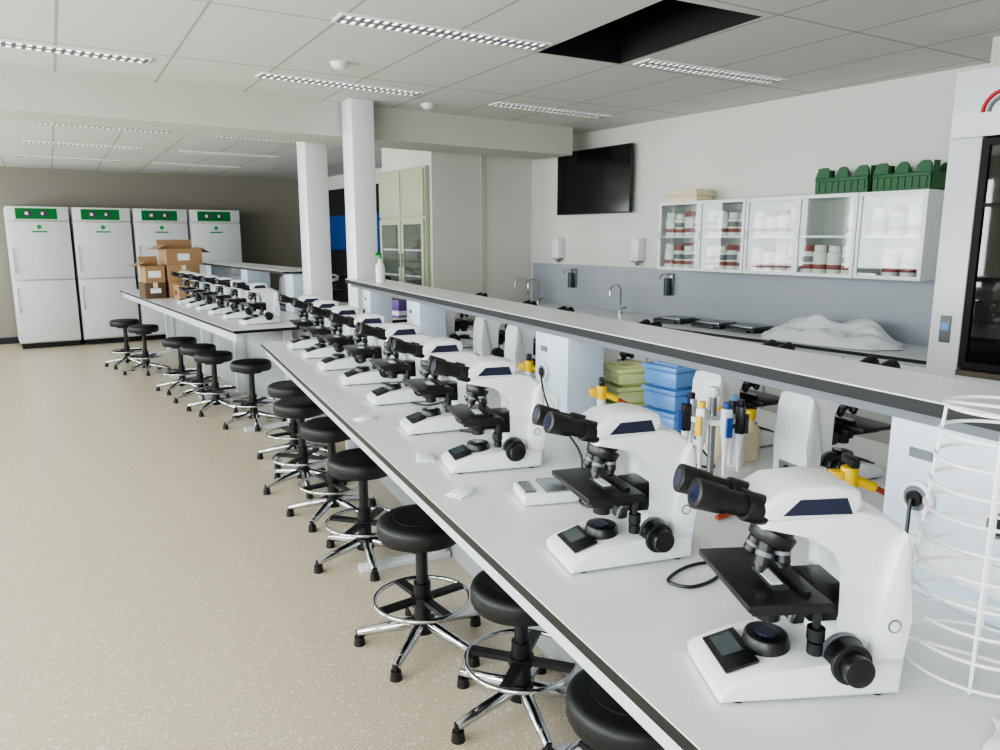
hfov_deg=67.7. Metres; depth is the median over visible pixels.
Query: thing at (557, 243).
soap dispenser
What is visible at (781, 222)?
jars
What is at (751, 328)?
hotplate
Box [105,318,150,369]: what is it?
stool
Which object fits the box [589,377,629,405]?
tap
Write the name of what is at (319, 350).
microscope
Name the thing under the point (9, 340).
baseboard
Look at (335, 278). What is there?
microscope
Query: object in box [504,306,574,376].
microscope
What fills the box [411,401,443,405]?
power cable
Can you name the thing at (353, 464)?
stool
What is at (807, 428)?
microscope
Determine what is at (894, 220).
jars
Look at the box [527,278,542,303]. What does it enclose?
faucet
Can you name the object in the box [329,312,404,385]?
microscope
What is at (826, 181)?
plastic crate
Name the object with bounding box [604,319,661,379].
microscope
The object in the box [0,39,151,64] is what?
ceiling light
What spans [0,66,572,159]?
beam
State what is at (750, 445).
bottles
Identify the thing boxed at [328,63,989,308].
wall
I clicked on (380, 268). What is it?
spray bottle
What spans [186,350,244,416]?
stool
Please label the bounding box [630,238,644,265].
soap dispenser
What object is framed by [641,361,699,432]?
tub
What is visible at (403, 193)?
storage cabinet
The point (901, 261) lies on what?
jars
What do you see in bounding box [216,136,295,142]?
ceiling light
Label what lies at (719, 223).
jars
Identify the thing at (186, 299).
microscope
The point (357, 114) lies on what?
column
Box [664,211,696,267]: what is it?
jars
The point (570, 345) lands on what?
shelf
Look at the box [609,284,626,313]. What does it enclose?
faucet
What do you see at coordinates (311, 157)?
column
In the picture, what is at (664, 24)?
ceiling opening
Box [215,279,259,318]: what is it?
microscope
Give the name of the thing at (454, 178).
wall
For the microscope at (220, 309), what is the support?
on the laboratory bench at (244, 341)
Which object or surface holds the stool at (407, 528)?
on the floor
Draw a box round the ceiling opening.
[538,0,761,63]
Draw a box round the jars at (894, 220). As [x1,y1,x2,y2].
[870,205,922,234]
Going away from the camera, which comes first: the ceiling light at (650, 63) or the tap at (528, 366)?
the tap at (528, 366)
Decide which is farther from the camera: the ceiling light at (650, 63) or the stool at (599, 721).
the ceiling light at (650, 63)
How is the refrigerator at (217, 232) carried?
on the floor
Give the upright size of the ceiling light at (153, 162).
0.012 m
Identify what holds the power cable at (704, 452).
on the laboratory bench at (628, 628)
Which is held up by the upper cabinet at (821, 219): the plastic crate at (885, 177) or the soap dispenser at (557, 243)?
the plastic crate at (885, 177)
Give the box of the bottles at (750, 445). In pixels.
[705,407,760,466]
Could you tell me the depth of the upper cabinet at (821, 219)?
5.43 m
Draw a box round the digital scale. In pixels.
[513,477,578,505]
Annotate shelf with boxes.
[202,259,303,313]
[345,278,999,628]
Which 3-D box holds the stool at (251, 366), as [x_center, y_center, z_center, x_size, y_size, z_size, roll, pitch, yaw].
[-2.166,0.150,6.562,0.539,0.571,0.514,2,11,12]
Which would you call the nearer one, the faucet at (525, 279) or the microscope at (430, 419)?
the microscope at (430, 419)
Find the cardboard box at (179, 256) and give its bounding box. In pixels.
[129,240,209,298]
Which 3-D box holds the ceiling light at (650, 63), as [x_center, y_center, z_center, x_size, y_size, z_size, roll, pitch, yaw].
[1.386,-1.958,4.821,1.200,0.012,0.160,-6,12,-28]
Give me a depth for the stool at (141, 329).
9.03 m
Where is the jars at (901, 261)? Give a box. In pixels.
[881,247,918,276]
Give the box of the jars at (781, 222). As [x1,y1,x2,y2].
[751,208,794,271]
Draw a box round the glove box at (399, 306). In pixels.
[392,298,406,317]
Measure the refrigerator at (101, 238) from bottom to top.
2.070 m
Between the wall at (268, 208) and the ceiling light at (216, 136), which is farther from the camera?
the wall at (268, 208)
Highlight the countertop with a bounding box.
[499,301,927,444]
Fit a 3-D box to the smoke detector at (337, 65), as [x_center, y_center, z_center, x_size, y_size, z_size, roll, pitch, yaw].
[-0.987,-1.900,4.583,0.110,0.040,0.110,-7,13,-34]
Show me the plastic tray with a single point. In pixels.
(689, 194)
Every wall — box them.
[0,166,301,337]
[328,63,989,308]
[382,148,531,330]
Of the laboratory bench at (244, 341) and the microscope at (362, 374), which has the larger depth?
the laboratory bench at (244, 341)
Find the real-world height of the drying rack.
0.450 m
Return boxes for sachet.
[353,414,378,421]
[416,452,434,461]
[445,484,478,498]
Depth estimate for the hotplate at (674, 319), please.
6.41 m
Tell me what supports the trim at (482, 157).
attached to the wall at (454, 178)
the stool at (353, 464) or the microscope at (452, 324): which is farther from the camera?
the microscope at (452, 324)
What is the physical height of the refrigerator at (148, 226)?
2.070 m
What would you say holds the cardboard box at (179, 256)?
on the laboratory bench at (244, 341)
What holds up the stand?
on the laboratory bench at (628, 628)
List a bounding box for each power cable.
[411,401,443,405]
[539,371,590,507]
[666,499,912,588]
[696,441,714,467]
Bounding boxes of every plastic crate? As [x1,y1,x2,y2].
[815,165,875,194]
[872,159,947,191]
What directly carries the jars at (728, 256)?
in the upper cabinet at (821, 219)
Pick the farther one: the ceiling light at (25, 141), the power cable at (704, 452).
the ceiling light at (25, 141)
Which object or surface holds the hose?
on the laboratory bench at (628, 628)
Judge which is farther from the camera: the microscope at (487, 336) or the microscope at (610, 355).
the microscope at (487, 336)
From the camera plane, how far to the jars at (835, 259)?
5.32 m
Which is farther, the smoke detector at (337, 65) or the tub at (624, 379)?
the smoke detector at (337, 65)
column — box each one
[296,142,332,317]
[341,98,377,313]
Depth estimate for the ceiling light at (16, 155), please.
10.02 m
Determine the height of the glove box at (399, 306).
0.160 m
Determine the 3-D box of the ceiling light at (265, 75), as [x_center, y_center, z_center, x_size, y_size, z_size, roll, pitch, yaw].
[-1.090,-2.033,5.228,1.200,0.012,0.160,-7,13,-34]
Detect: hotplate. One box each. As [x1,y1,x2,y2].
[653,315,698,323]
[691,319,737,328]
[724,323,772,333]
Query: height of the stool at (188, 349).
0.561 m
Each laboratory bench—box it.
[120,289,406,431]
[261,330,999,749]
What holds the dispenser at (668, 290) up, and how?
attached to the wall at (775, 148)
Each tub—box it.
[603,361,648,405]
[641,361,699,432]
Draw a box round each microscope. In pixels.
[170,271,202,303]
[179,273,214,306]
[189,274,227,310]
[201,277,243,314]
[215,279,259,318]
[232,282,279,324]
[278,294,329,349]
[279,275,284,294]
[292,298,350,358]
[307,304,376,370]
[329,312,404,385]
[332,272,347,305]
[355,322,440,405]
[387,336,487,434]
[427,355,545,473]
[445,292,487,347]
[473,300,536,357]
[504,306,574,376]
[532,402,695,572]
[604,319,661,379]
[673,463,913,702]
[692,339,794,448]
[773,355,900,478]
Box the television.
[557,143,633,214]
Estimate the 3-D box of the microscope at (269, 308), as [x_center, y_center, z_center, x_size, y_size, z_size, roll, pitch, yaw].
[-2.073,-0.618,6.345,0.369,0.360,0.227,-8,13,-37]
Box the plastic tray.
[665,189,714,201]
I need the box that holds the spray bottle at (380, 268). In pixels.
[374,252,384,281]
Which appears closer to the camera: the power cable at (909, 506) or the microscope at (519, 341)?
the power cable at (909, 506)
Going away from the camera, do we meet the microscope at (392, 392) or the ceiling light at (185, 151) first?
the microscope at (392, 392)
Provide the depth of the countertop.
5.13 m
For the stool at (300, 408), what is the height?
0.581 m
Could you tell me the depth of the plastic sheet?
5.08 m
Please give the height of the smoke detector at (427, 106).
0.040 m
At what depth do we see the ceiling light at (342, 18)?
3.87 m
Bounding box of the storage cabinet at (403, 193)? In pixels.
[378,165,429,322]
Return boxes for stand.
[677,386,749,478]
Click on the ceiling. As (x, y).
(818, 45)
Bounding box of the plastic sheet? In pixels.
[760,314,905,350]
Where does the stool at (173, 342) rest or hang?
on the floor
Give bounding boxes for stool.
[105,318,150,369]
[123,324,171,375]
[156,336,208,394]
[173,343,229,403]
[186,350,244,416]
[223,358,286,431]
[257,380,326,468]
[263,396,346,498]
[286,416,375,532]
[314,448,414,581]
[354,504,480,682]
[451,570,578,749]
[565,669,664,749]
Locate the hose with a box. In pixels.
[715,513,730,519]
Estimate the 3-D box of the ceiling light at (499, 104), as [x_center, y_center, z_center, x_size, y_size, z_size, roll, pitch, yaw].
[0.447,-2.226,6.275,1.200,0.012,0.160,-7,13,-34]
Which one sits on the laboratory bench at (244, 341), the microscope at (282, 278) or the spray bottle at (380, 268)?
the microscope at (282, 278)
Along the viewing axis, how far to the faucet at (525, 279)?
8.36 m
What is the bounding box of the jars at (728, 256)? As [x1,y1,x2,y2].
[705,244,740,269]
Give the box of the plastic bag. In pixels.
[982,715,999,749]
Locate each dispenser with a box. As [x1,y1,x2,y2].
[552,238,564,261]
[563,268,576,287]
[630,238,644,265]
[659,273,674,295]
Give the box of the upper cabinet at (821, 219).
[657,189,944,280]
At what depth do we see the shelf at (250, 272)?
8.42 m
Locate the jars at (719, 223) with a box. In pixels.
[707,211,741,235]
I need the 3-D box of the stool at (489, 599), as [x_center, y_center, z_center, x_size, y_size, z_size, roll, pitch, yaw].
[0.080,0.925,2.570,0.539,0.491,0.514,3,11,18]
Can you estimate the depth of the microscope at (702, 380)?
2.55 m
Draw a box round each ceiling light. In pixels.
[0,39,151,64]
[16,155,118,161]
[23,140,142,149]
[33,122,172,132]
[152,162,239,167]
[180,150,278,157]
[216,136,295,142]
[255,72,424,96]
[332,12,552,50]
[489,101,611,118]
[633,58,788,83]
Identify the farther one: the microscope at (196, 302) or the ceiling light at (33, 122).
the microscope at (196, 302)
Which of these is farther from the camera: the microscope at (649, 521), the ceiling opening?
the ceiling opening
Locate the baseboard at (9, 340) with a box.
[0,337,19,343]
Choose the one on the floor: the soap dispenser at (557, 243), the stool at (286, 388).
the stool at (286, 388)
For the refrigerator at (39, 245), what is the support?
on the floor
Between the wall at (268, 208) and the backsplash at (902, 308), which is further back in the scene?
the wall at (268, 208)
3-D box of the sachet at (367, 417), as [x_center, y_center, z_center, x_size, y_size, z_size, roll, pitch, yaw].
[-0.543,0.173,3.012,0.090,0.010,0.065,-10,15,-44]
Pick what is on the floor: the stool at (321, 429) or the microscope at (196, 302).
the stool at (321, 429)
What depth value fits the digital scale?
2.05 m
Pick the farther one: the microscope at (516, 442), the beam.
the beam
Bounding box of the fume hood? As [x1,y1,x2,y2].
[926,66,999,385]
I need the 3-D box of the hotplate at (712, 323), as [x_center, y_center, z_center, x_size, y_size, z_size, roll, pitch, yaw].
[1.769,-0.420,6.140,0.290,0.045,0.300,-7,13,-34]
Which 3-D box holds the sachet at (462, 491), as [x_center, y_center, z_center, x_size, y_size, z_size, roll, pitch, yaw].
[-0.109,0.334,2.137,0.065,0.010,0.090,7,13,35]
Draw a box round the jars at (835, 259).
[800,245,850,273]
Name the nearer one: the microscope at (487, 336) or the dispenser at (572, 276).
the microscope at (487, 336)
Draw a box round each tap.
[519,353,535,376]
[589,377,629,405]
[828,452,884,494]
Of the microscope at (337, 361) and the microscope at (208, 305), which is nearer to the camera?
the microscope at (337, 361)
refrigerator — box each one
[3,206,80,348]
[68,207,139,344]
[130,208,188,339]
[186,210,241,279]
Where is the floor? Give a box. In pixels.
[0,337,578,749]
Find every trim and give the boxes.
[480,155,484,293]
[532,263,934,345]
[990,36,999,66]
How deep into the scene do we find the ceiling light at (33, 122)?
7.20 m
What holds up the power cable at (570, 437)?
on the laboratory bench at (628, 628)
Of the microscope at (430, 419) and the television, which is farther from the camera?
the television
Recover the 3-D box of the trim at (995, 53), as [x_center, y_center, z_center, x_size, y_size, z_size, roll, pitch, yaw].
[3.413,-1.619,3.496,0.640,0.200,1.750,-7,13,-34]
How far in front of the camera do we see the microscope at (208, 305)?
7.55 m
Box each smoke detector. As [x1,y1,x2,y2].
[330,61,348,70]
[421,103,433,109]
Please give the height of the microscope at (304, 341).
0.360 m
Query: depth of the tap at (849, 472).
1.75 m
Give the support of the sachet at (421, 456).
on the laboratory bench at (628, 628)
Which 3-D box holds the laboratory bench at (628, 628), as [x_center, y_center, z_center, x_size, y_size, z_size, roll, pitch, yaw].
[0.241,0.604,3.183,1.660,0.900,5.550,-5,11,-24]
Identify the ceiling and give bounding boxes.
[0,0,999,179]
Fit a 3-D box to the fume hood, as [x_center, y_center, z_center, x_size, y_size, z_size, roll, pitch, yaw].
[3.285,-0.291,3.682,0.896,2.480,1.800,-7,13,-34]
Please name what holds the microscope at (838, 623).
on the laboratory bench at (628, 628)
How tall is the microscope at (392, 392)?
0.360 m
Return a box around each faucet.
[514,277,528,300]
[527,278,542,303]
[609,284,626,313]
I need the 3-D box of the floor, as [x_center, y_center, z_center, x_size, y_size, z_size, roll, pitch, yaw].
[-2.016,0.663,5.628,7.850,0.100,16.600,-7,13,-34]
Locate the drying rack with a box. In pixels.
[905,395,999,698]

